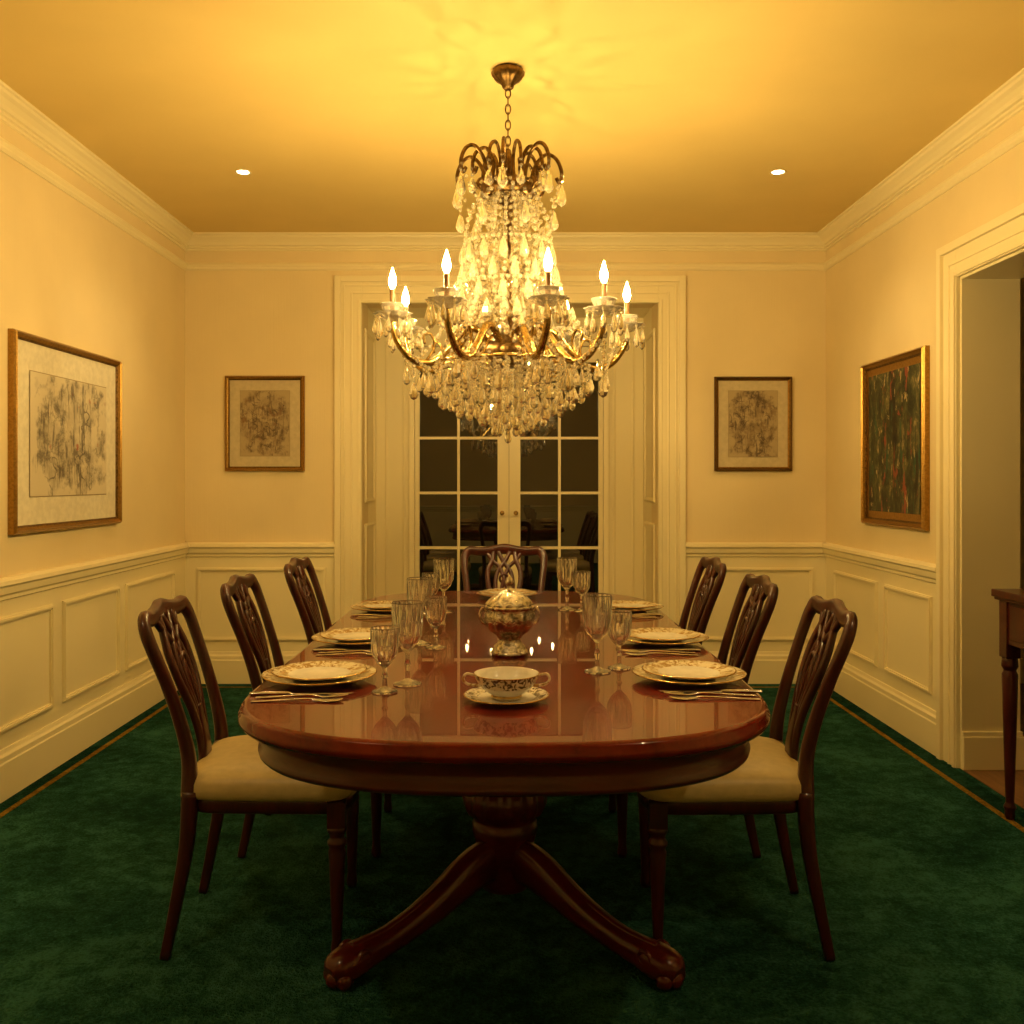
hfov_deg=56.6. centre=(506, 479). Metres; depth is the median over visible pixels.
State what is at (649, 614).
table knife
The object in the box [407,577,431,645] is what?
goblet
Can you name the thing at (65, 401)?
framed drawing
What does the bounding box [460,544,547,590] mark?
dining chair
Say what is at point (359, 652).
spoon
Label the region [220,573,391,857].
dining chair
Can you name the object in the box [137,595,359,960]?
dining chair
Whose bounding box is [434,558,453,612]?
goblet
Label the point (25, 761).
baseboard
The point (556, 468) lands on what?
door
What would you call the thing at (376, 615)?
fork
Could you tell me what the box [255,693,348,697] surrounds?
fork
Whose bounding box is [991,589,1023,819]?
console table
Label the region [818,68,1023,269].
crown molding
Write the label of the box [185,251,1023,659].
wall
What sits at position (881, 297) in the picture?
wall
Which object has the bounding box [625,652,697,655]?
spoon
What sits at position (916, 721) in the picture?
baseboard
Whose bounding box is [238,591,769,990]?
dining table
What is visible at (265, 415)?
framed drawing
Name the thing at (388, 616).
spoon
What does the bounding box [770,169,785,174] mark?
recessed light
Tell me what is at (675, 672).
dinner plate
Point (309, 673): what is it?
dinner plate
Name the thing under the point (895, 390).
framed painting
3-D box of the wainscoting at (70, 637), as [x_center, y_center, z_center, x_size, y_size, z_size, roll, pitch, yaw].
[-1.915,0.748,2.205,0.040,0.745,7.010,0,0,0]
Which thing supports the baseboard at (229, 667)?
attached to the wall at (238, 323)
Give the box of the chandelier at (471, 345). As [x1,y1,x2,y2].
[372,63,645,442]
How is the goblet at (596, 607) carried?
on the dining table at (614, 732)
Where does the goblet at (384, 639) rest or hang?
on the dining table at (614, 732)
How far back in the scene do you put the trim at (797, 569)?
5.71 m
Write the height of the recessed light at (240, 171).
0.004 m
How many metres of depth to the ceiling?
3.64 m
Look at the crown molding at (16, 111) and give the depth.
4.27 m
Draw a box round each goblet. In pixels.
[370,625,398,694]
[392,600,423,686]
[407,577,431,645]
[422,572,439,595]
[424,595,446,649]
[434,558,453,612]
[557,557,576,610]
[573,570,590,611]
[582,593,611,674]
[608,609,631,669]
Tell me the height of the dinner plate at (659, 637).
0.028 m
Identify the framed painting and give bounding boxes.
[861,345,929,530]
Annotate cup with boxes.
[462,666,550,705]
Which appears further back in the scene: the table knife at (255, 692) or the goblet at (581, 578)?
the goblet at (581, 578)
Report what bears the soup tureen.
on the dining table at (614, 732)
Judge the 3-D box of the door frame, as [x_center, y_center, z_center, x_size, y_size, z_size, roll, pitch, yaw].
[0.018,0.070,6.335,1.778,2.300,0.090,0,0,0]
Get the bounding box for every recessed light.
[235,169,250,174]
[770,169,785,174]
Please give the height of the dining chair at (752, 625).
0.895 m
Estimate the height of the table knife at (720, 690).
0.007 m
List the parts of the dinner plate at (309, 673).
plate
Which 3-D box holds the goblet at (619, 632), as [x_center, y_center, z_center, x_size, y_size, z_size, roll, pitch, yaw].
[0.274,0.390,2.320,0.062,0.140,0.062,0,0,0]
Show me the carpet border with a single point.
(970, 787)
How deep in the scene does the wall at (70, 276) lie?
4.52 m
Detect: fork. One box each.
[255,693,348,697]
[319,650,370,652]
[358,615,391,616]
[621,649,694,652]
[663,691,755,695]
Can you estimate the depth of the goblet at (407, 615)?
2.12 m
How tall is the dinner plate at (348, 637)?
0.028 m
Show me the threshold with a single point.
(977, 774)
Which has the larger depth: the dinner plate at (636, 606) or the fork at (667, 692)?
the dinner plate at (636, 606)
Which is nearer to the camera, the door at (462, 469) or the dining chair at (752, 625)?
the dining chair at (752, 625)
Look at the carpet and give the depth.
2.71 m
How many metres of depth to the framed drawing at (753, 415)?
5.70 m
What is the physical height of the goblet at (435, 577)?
0.140 m
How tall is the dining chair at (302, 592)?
0.895 m
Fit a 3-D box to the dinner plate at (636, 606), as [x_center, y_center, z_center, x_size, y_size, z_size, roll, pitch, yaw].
[0.430,0.447,3.340,0.239,0.025,0.239,0,0,0]
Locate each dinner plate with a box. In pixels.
[261,661,376,686]
[311,627,370,646]
[350,600,392,612]
[477,588,536,596]
[612,600,663,612]
[627,627,708,646]
[632,660,746,685]
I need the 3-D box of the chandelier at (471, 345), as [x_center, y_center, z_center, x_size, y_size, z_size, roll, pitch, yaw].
[0.024,-0.816,3.396,0.960,1.309,0.948,0,0,0]
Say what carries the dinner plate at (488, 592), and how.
on the dining table at (614, 732)
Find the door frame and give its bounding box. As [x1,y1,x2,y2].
[376,318,642,598]
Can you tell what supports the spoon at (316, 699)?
on the dining table at (614, 732)
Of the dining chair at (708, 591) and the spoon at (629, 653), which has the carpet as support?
the dining chair at (708, 591)
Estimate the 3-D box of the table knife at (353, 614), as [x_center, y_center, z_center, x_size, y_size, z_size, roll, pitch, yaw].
[-0.410,0.456,3.215,0.220,0.007,0.018,0,0,-1]
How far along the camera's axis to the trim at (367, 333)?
6.11 m
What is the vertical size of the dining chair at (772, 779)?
0.895 m
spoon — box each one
[251,698,343,701]
[316,652,371,655]
[356,616,391,618]
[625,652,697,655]
[669,695,760,699]
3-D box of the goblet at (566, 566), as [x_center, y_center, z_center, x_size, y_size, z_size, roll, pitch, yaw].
[0.212,0.367,3.360,0.072,0.185,0.072,0,0,0]
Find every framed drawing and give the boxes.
[8,328,121,534]
[225,376,304,470]
[714,377,791,470]
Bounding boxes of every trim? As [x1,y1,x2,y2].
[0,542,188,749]
[185,542,825,650]
[334,276,685,624]
[365,328,654,602]
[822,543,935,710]
[936,203,1023,768]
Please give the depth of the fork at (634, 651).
2.53 m
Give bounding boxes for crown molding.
[0,80,192,269]
[185,232,825,270]
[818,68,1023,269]
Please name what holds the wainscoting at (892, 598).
attached to the wall at (881, 297)
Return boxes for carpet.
[0,684,1023,1023]
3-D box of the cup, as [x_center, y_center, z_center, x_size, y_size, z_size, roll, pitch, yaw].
[-0.001,0.430,1.980,0.186,0.059,0.180,0,0,0]
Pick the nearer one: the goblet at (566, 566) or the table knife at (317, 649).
the table knife at (317, 649)
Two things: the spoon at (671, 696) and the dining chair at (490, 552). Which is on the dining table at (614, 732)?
the spoon at (671, 696)
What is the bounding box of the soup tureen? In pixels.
[478,574,540,657]
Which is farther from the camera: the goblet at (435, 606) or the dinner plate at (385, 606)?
the dinner plate at (385, 606)
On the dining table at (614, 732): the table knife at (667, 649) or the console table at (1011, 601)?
the table knife at (667, 649)
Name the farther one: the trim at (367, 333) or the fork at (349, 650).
the trim at (367, 333)
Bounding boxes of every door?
[415,347,508,590]
[509,347,602,592]
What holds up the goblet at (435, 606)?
on the dining table at (614, 732)
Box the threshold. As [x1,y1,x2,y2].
[963,770,1023,808]
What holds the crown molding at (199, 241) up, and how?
attached to the wall at (238, 323)
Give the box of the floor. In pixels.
[979,684,1023,797]
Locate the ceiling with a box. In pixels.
[0,0,1023,231]
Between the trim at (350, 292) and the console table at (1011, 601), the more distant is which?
the trim at (350, 292)
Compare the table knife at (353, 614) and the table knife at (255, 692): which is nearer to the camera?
the table knife at (255, 692)
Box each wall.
[0,120,184,577]
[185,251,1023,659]
[368,308,651,601]
[826,110,1023,769]
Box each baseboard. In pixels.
[0,662,177,802]
[192,651,1023,769]
[824,655,935,755]
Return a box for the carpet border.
[0,685,1023,831]
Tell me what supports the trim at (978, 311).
attached to the wall at (881, 297)
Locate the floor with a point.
(997, 775)
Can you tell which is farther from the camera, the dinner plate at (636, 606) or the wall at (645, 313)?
the wall at (645, 313)
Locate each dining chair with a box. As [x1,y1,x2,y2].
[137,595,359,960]
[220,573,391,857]
[284,557,331,644]
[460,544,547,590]
[608,573,778,857]
[637,595,857,961]
[679,556,726,644]
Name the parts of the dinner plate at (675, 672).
plate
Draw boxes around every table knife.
[249,691,350,694]
[313,648,370,650]
[353,614,391,615]
[624,648,700,650]
[632,613,660,615]
[661,689,761,692]

